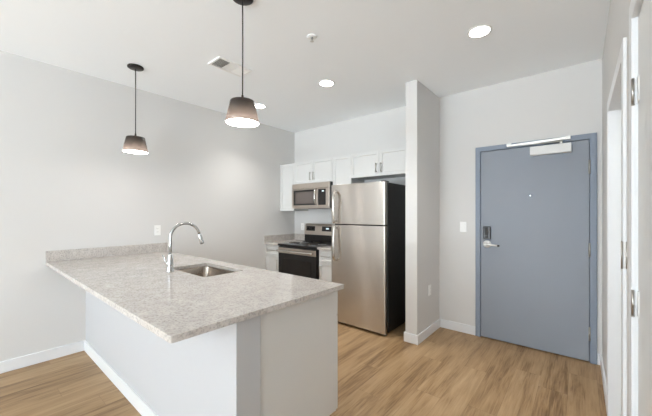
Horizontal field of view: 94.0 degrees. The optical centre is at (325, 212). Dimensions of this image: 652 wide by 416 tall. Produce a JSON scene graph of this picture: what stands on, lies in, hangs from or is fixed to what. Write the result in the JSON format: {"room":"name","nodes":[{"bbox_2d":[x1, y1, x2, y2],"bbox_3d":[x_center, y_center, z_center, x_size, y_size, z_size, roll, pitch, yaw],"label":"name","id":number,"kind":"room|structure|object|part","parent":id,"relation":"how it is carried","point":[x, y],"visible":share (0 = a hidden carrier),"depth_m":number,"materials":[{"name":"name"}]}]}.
{"room":"apartment kitchen","nodes":[
{"label":"apartment kitchen","id":0,"kind":"room"},
{"bbox_2d":[0,50,294,361],"bbox_3d":[-4.407,-0.009,0.749,0.120,2.759,12.131,0,0,40],"label":"wall","id":1,"kind":"structure","parent":0,"point":[67,180],"depth_m":3.14,"materials":[{"name":"paint"}]},
{"bbox_2d":[0,340,84,373],"bbox_3d":[-5.288,1.320,-0.407,0.013,0.100,8.988,0,0,40],"label":"baseboard","id":2,"kind":"structure","parent":1,"relation":"attached to","point":[42,356],"depth_m":2.78,"materials":[{"name":"white paint"}]},
{"bbox_2d":[46,243,166,261],"bbox_3d":[-2.245,0.405,3.222,0.020,0.102,1.074,0,0,40],"label":"backsplash","id":3,"kind":"structure","parent":1,"relation":"attached to","point":[72,254],"depth_m":3.13,"materials":[{"name":"stone"}]},
{"bbox_2d":[154,225,160,234],"bbox_3d":[-1.972,0.202,3.557,0.009,0.118,0.072,0,0,40],"label":"wall outlet","id":4,"kind":"object","parent":1,"relation":"attached to","point":[157,228],"visible":1,"depth_m":3.56,"materials":[{"name":"white plastic"}]},
{"bbox_2d":[86,291,260,415],"bbox_3d":[-1.362,0.928,2.257,2.615,0.884,0.137,0,0,40],"label":"wall","id":5,"kind":"structure","parent":0,"point":[217,372],"depth_m":1.67,"materials":[{"name":"paint"}]},
{"bbox_2d":[84,340,157,415],"bbox_3d":[-1.405,1.320,2.195,2.602,0.100,0.013,0,0,40],"label":"baseboard","id":6,"kind":"structure","parent":5,"relation":"attached to","point":[140,405],"depth_m":2.33,"materials":[{"name":"white paint"}]},
{"bbox_2d":[0,322,606,415],"bbox_3d":[-2.846,1.410,-0.557,4.190,0.080,12.131,0,0,40],"label":"floor","id":7,"kind":"structure","parent":0,"point":[450,372],"depth_m":2.46,"materials":[{"name":"brown wood"}]},
{"bbox_2d":[266,244,278,271],"bbox_3d":[-0.633,0.928,4.912,0.321,0.884,0.662,0,0,40],"label":"base cabinet","id":8,"kind":"object","parent":7,"relation":"on","point":[272,257],"visible":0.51,"depth_m":4.70,"materials":[{"name":"white wood"}]},
{"bbox_3d":[-0.818,0.570,4.690,0.314,0.156,0.019,0,0,40],"label":"drawer","id":9,"kind":"part","parent":8,"relation":"part of","materials":[{"name":"white wood"}]},
{"bbox_3d":[-0.818,0.956,4.690,0.314,0.604,0.019,0,0,40],"label":"cabinet door","id":10,"kind":"part","parent":8,"relation":"part of","materials":[{"name":"white wood"}]},
{"bbox_2d":[264,234,304,244],"bbox_3d":[-0.631,0.421,4.912,0.326,0.130,0.659,0,0,40],"label":"countertop","id":11,"kind":"structure","parent":8,"relation":"on","point":[283,238],"depth_m":4.99,"materials":[{"name":"stone"}]},
{"bbox_2d":[261,291,337,415],"bbox_3d":[-0.355,0.928,1.933,0.633,0.884,0.657,0,0,40],"label":"base cabinet","id":12,"kind":"object","parent":7,"relation":"on","point":[299,341],"visible":0.42,"depth_m":1.70,"materials":[{"name":"white wood"}]},
{"bbox_2d":[46,251,343,342],"bbox_3d":[-1.241,0.471,2.382,2.638,0.030,1.074,0,0,40],"label":"countertop","id":13,"kind":"structure","parent":12,"relation":"on","point":[176,306],"depth_m":1.81,"materials":[{"name":"stone"}]},
{"bbox_2d":[162,222,203,272],"bbox_3d":[-1.130,0.263,2.421,0.310,0.385,0.105,0,0,-30],"label":"faucet","id":14,"kind":"object","parent":13,"relation":"on","point":[170,265],"visible":1,"depth_m":2.35,"materials":[{"name":"silver metal"}]},
{"bbox_3d":[-1.124,0.198,2.428,0.244,0.255,0.023,0,0,-44],"label":"spout","id":15,"kind":"part","parent":14,"relation":"part of","materials":[{"name":"silver metal"}]},
{"bbox_2d":[179,266,232,276],"bbox_3d":[-0.977,0.587,2.474,0.635,0.202,0.390,0,0,40],"label":"sink","id":16,"kind":"object","parent":13,"relation":"in","point":[204,271],"visible":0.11,"depth_m":2.72,"materials":[{"name":"silver metal"}]},
{"bbox_3d":[-0.172,0.569,2.153,0.629,0.158,0.019,0,0,40],"label":"drawer","id":17,"kind":"part","parent":12,"relation":"part of","materials":[{"name":"white wood"}]},
{"bbox_3d":[-0.172,0.955,2.153,0.629,0.602,0.019,0,0,40],"label":"cabinet door","id":18,"kind":"part","parent":12,"relation":"part of","materials":[{"name":"white wood"}]},
{"bbox_2d":[276,223,334,279],"bbox_3d":[-0.232,0.770,4.526,0.774,1.199,0.715,0,0,40],"label":"range","id":19,"kind":"object","parent":7,"relation":"on","point":[300,258],"visible":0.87,"depth_m":4.38,"materials":[{"name":"black metal"}]},
{"bbox_3d":[-0.455,0.551,4.267,0.704,0.030,0.032,0,0,40],"label":"oven handle","id":20,"kind":"part","parent":19,"relation":"part of","materials":[{"name":"silver metal"}]},
{"bbox_3d":[-0.423,0.548,4.304,0.754,0.080,0.010,0,0,40],"label":"door trim","id":21,"kind":"part","parent":19,"relation":"part of","materials":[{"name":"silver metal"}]},
{"bbox_3d":[-0.411,0.817,4.317,0.756,0.637,0.034,0,0,40],"label":"oven door","id":22,"kind":"part","parent":19,"relation":"part of","materials":[{"name":"black glass"}]},
{"bbox_2d":[278,241,331,248],"bbox_3d":[-0.240,0.470,4.517,0.770,0.031,0.583,0,0,40],"label":"cooktop","id":23,"kind":"object","parent":19,"relation":"in","point":[300,244],"depth_m":4.40,"materials":[{"name":"black glass"}]},
{"bbox_3d":[-0.029,0.316,4.768,0.770,0.281,0.083,0,0,40],"label":"panel","id":24,"kind":"part","parent":19,"relation":"part of","materials":[{"name":"black metal"}]},
{"bbox_3d":[0.077,0.247,4.634,0.365,0.075,0.011,0,0,40],"label":"control plate","id":25,"kind":"part","parent":19,"relation":"part of","materials":[{"name":"black ceramic"}]},
{"bbox_2d":[319,250,331,281],"bbox_3d":[0.196,0.928,4.217,0.263,0.884,0.662,0,0,40],"label":"base cabinet","id":26,"kind":"object","parent":7,"relation":"on","point":[325,256],"visible":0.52,"depth_m":4.01,"materials":[{"name":"white wood"}]},
{"bbox_2d":[317,245,331,250],"bbox_3d":[0.198,0.421,4.218,0.272,0.130,0.659,0,0,40],"label":"countertop","id":27,"kind":"structure","parent":26,"relation":"on","point":[329,248],"depth_m":4.02,"materials":[{"name":"stone"}]},
{"bbox_3d":[0.011,0.570,3.996,0.256,0.156,0.019,0,0,40],"label":"drawer","id":28,"kind":"part","parent":26,"relation":"part of","materials":[{"name":"white wood"}]},
{"bbox_3d":[0.011,0.956,3.996,0.256,0.604,0.019,0,0,40],"label":"cabinet door","id":29,"kind":"part","parent":26,"relation":"part of","materials":[{"name":"white wood"}]},
{"bbox_2d":[332,180,404,335],"bbox_3d":[0.544,0.504,3.808,0.763,1.732,0.742,0,0,40],"label":"refrigerator","id":30,"kind":"object","parent":7,"relation":"on","point":[368,231],"visible":0.84,"depth_m":3.54,"materials":[{"name":"silver metal"}]},
{"bbox_3d":[0.104,0.376,3.745,0.036,0.437,0.080,0,0,40],"label":"fridge handle","id":31,"kind":"part","parent":30,"relation":"part of","materials":[{"name":"silver metal"}]},
{"bbox_3d":[0.104,-0.078,3.745,0.036,0.404,0.080,0,0,40],"label":"freezer handle","id":32,"kind":"part","parent":30,"relation":"part of","materials":[{"name":"silver metal"}]},
{"bbox_3d":[0.377,0.744,3.607,0.763,1.192,0.064,0,0,40],"label":"fridge door","id":33,"kind":"part","parent":30,"relation":"part of","materials":[{"name":"silver metal"}]},
{"bbox_3d":[0.377,-0.108,3.607,0.763,0.484,0.064,0,0,40],"label":"freezer door","id":34,"kind":"part","parent":30,"relation":"part of","materials":[{"name":"silver metal"}]},
{"bbox_2d":[0,0,609,132],"bbox_3d":[-2.846,-1.439,-0.557,4.190,0.100,12.131,0,0,40],"label":"ceiling","id":35,"kind":"structure","parent":0,"point":[370,49],"depth_m":2.51,"materials":[{"name":"paint"}]},
{"bbox_2d":[122,63,147,153],"bbox_3d":[-1.809,-0.983,2.887,0.214,0.812,0.214,0,0,40],"label":"pendant lamp","id":36,"kind":"object","parent":35,"relation":"hanging from","point":[133,144],"visible":1,"depth_m":2.84,"materials":[{"name":"brown metal"}]},
{"bbox_3d":[-1.809,-0.649,2.887,0.214,0.144,0.214,0,0,40],"label":"lamp shade","id":37,"kind":"part","parent":36,"relation":"part of","materials":[{"name":"brown metal"}]},
{"bbox_2d":[123,150,147,153],"bbox_3d":[-1.809,-0.581,2.887,0.205,0.003,0.205,0,0,40],"label":"diffuser","id":38,"kind":"object","parent":36,"relation":"attached to","point":[127,151],"depth_m":2.87,"materials":[{"name":"white glass"}]},
{"bbox_3d":[-1.808,-1.063,2.886,0.010,0.619,0.008,0,0,40],"label":"cord","id":39,"kind":"part","parent":36,"relation":"part of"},
{"bbox_2d":[208,56,251,76],"bbox_3d":[-0.905,-1.382,2.883,0.200,0.013,0.350,0,0,40],"label":"ceiling vent","id":40,"kind":"object","parent":35,"relation":"in","point":[221,63],"visible":0.98,"depth_m":2.87,"materials":[{"name":"white plastic"}]},
{"bbox_2d":[225,0,259,127],"bbox_3d":[-0.536,-0.983,1.952,0.214,0.813,0.214,0,0,40],"label":"pendant lamp","id":41,"kind":"object","parent":35,"relation":"hanging from","point":[242,112],"visible":1,"depth_m":1.90,"materials":[{"name":"brown metal"}]},
{"bbox_3d":[-0.536,-0.648,1.952,0.214,0.144,0.214,0,0,40],"label":"lamp shade","id":42,"kind":"part","parent":41,"relation":"part of","materials":[{"name":"brown metal"}]},
{"bbox_2d":[226,118,258,126],"bbox_3d":[-0.536,-0.580,1.952,0.205,0.003,0.205,0,0,40],"label":"diffuser","id":43,"kind":"object","parent":41,"relation":"attached to","point":[236,122],"depth_m":1.94,"materials":[{"name":"white glass"}]},
{"bbox_3d":[-0.535,-1.063,1.952,0.010,0.620,0.008,0,0,40],"label":"cord","id":44,"kind":"part","parent":41,"relation":"part of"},
{"bbox_2d":[255,104,265,108],"bbox_3d":[-0.869,-1.385,3.948,0.176,0.007,0.176,0,0,40],"label":"recessed light","id":45,"kind":"object","parent":35,"relation":"in","point":[258,106],"visible":0.69,"depth_m":3.95,"materials":[{"name":"white plastic"}]},
{"bbox_2d":[307,34,316,41],"bbox_3d":[-0.110,-1.370,2.393,0.080,0.038,0.080,0,0,40],"label":"sprinkler","id":46,"kind":"object","parent":35,"relation":"attached to","point":[311,37],"visible":1,"depth_m":2.38,"materials":[{"name":"white plastic"}]},
{"bbox_2d":[318,80,334,86],"bbox_3d":[0.006,-1.385,3.255,0.176,0.007,0.176,0,0,40],"label":"recessed light","id":47,"kind":"object","parent":35,"relation":"in","point":[324,83],"visible":1,"depth_m":3.25,"materials":[{"name":"white plastic"}]},
{"bbox_2d":[467,24,492,38],"bbox_3d":[1.175,-1.385,2.326,0.176,0.007,0.176,0,0,40],"label":"recessed light","id":48,"kind":"object","parent":35,"relation":"in","point":[479,31],"visible":1,"depth_m":2.32,"materials":[{"name":"white plastic"}]},
{"bbox_2d":[405,80,438,334],"bbox_3d":[1.109,-0.009,3.458,0.132,2.759,0.656,0,0,40],"label":"wall partition","id":49,"kind":"structure","parent":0,"point":[421,104],"depth_m":3.25,"materials":[{"name":"paint"}]},
{"bbox_2d":[404,318,439,344],"bbox_3d":[1.105,1.320,3.453,0.158,0.100,0.669,0,0,40],"label":"baseboard","id":50,"kind":"structure","parent":49,"relation":"attached to","point":[408,337],"depth_m":3.24,"materials":[{"name":"white paint"}]},
{"bbox_2d":[428,284,430,295],"bbox_3d":[1.169,0.867,3.419,0.009,0.118,0.072,0,0,40],"label":"wall outlet","id":51,"kind":"object","parent":49,"relation":"attached to","point":[429,286],"visible":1,"depth_m":3.41,"materials":[{"name":"white plastic"}]},
{"bbox_2d":[295,59,601,353],"bbox_3d":[1.238,-0.009,3.855,4.550,2.759,0.120,0,0,40],"label":"wall","id":52,"kind":"structure","parent":0,"point":[567,101],"depth_m":3.47,"materials":[{"name":"paint"}]},
{"bbox_2d":[280,163,307,210],"bbox_3d":[-0.525,-0.411,5.037,0.325,0.757,0.330,0,0,40],"label":"upper cabinet","id":53,"kind":"object","parent":52,"relation":"attached to","point":[287,170],"visible":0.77,"depth_m":4.93,"materials":[{"name":"white wood"}]},
{"bbox_3d":[-0.625,-0.411,4.918,0.321,0.753,0.019,0,0,40],"label":"cabinet door","id":54,"kind":"part","parent":53,"relation":"part of","materials":[{"name":"white wood"}]},
{"bbox_2d":[294,157,332,183],"bbox_3d":[-0.111,-0.621,4.669,0.783,0.338,0.363,0,0,40],"label":"upper cabinet","id":55,"kind":"object","parent":52,"relation":"attached to","point":[320,170],"visible":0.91,"depth_m":4.53,"materials":[{"name":"white wood"}]},
{"bbox_3d":[-0.350,-0.621,4.688,0.388,0.334,0.019,0,0,40],"label":"cabinet door","id":56,"kind":"part","parent":55,"relation":"part of","materials":[{"name":"white wood"}]},
{"bbox_2d":[292,181,332,208],"bbox_3d":[-0.135,-0.253,4.629,0.754,0.385,0.446,0,0,40],"label":"microwave","id":57,"kind":"object","parent":55,"relation":"attached to","point":[318,195],"visible":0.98,"depth_m":4.46,"materials":[{"name":"silver metal"}]},
{"bbox_3d":[-0.319,-0.221,4.579,0.537,0.277,0.030,0,0,40],"label":"door","id":58,"kind":"part","parent":57,"relation":"part of","materials":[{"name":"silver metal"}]},
{"bbox_3d":[-0.236,-0.403,4.512,0.750,0.080,0.028,0,0,40],"label":"panel","id":59,"kind":"part","parent":57,"relation":"part of","materials":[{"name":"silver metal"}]},
{"bbox_3d":[-0.136,-0.074,4.628,0.746,0.016,0.318,0,0,40],"label":"panel","id":60,"kind":"part","parent":57,"relation":"part of","materials":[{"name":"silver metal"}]},
{"bbox_3d":[-0.058,-0.231,4.341,0.141,0.229,0.005,0,0,40],"label":"keypad panel","id":61,"kind":"part","parent":57,"relation":"part of","materials":[{"name":"black plastic"}]},
{"bbox_3d":[-0.031,-0.221,4.337,0.210,0.277,0.030,0,0,40],"label":"control panel","id":62,"kind":"part","parent":57,"relation":"part of","materials":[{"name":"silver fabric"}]},
{"bbox_3d":[-0.050,-0.621,4.437,0.388,0.334,0.019,0,0,40],"label":"cabinet door","id":63,"kind":"part","parent":55,"relation":"part of","materials":[{"name":"white wood"}]},
{"bbox_2d":[333,155,363,184],"bbox_3d":[0.322,-0.411,4.329,0.317,0.757,0.330,0,0,40],"label":"upper cabinet","id":64,"kind":"object","parent":52,"relation":"attached to","point":[341,164],"visible":0.46,"depth_m":4.21,"materials":[{"name":"white wood"}]},
{"bbox_3d":[0.222,-0.411,4.209,0.313,0.753,0.019,0,0,40],"label":"cabinet door","id":65,"kind":"part","parent":64,"relation":"part of","materials":[{"name":"white wood"}]},
{"bbox_2d":[351,147,404,179],"bbox_3d":[0.792,-0.629,3.913,0.938,0.322,0.363,0,0,40],"label":"upper cabinet","id":66,"kind":"object","parent":52,"relation":"attached to","point":[387,163],"visible":0.79,"depth_m":3.84,"materials":[{"name":"white wood"}]},
{"bbox_3d":[0.508,-0.629,3.970,0.425,0.318,0.019,0,0,40],"label":"cabinet door","id":67,"kind":"part","parent":66,"relation":"part of","materials":[{"name":"white wood"}]},
{"bbox_3d":[0.837,-0.629,3.695,0.425,0.318,0.019,0,0,40],"label":"cabinet door","id":68,"kind":"part","parent":66,"relation":"part of","materials":[{"name":"white wood"}]},
{"bbox_2d":[440,319,474,334],"bbox_3d":[1.525,1.320,3.528,0.390,0.100,0.013,0,0,40],"label":"baseboard","id":69,"kind":"structure","parent":52,"relation":"attached to","point":[469,329],"depth_m":3.52,"materials":[{"name":"white paint"}]},
{"bbox_2d":[460,222,466,231],"bbox_3d":[1.575,0.158,3.489,0.072,0.118,0.010,0,0,40],"label":"light switch","id":70,"kind":"object","parent":52,"relation":"attached to","point":[463,225],"visible":1,"depth_m":3.48,"materials":[{"name":"white plastic"}]},
{"bbox_2d":[475,132,596,364],"bbox_3d":[2.081,0.322,3.096,1.015,2.097,0.203,0,0,40],"label":"door","id":71,"kind":"structure","parent":52,"relation":"in","point":[536,200],"depth_m":3.03,"materials":[{"name":"blue metal"}]},
{"bbox_3d":[1.742,0.338,3.299,0.080,0.080,0.062,0,0,40],"label":"lever handle","id":72,"kind":"part","parent":71,"relation":"part of","materials":[{"name":"silver metal"}]},
{"bbox_3d":[2.062,-0.690,3.029,0.446,0.032,0.020,0,0,41],"label":"closer arm","id":73,"kind":"part","parent":71,"relation":"part of","materials":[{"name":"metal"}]},
{"bbox_2d":[602,0,630,415],"bbox_3d":[-1.286,-0.009,-1.864,0.120,2.759,11.891,0,0,40],"label":"wall","id":74,"kind":"structure","parent":0,"point":[617,28],"depth_m":2.05,"materials":[{"name":"paint"}]},
{"bbox_2d":[597,353,606,411],"bbox_3d":[2.187,1.320,2.405,0.033,0.100,0.887,0,0,40],"label":"baseboard","id":75,"kind":"structure","parent":74,"relation":"attached to","point":[599,356],"depth_m":2.44,"materials":[{"name":"white paint"}]},
{"bbox_2d":[607,37,626,415],"bbox_3d":[1.625,0.315,1.628,0.140,2.110,1.022,0,0,40],"label":"door","id":76,"kind":"structure","parent":74,"relation":"in","point":[617,99],"depth_m":1.98,"materials":[{"name":"white paint"}]},
{"bbox_3d":[1.255,0.177,1.278,0.008,0.111,0.002,0,0,40],"label":"edge plate","id":77,"kind":"part","parent":76,"relation":"part of","materials":[{"name":"silver metal"}]},
{"bbox_2d":[629,0,651,415],"bbox_3d":[0.829,0.307,0.716,0.190,2.125,1.002,0,0,40],"label":"door","id":78,"kind":"structure","parent":74,"relation":"in","point":[640,11],"depth_m":1.00,"materials":[{"name":"white paint"}]},
{"bbox_3d":[0.804,0.307,0.737,0.013,2.125,1.002,0,0,40],"label":"casing","id":79,"kind":"part","parent":78,"relation":"part of","materials":[{"name":"white paint"}]}
]}

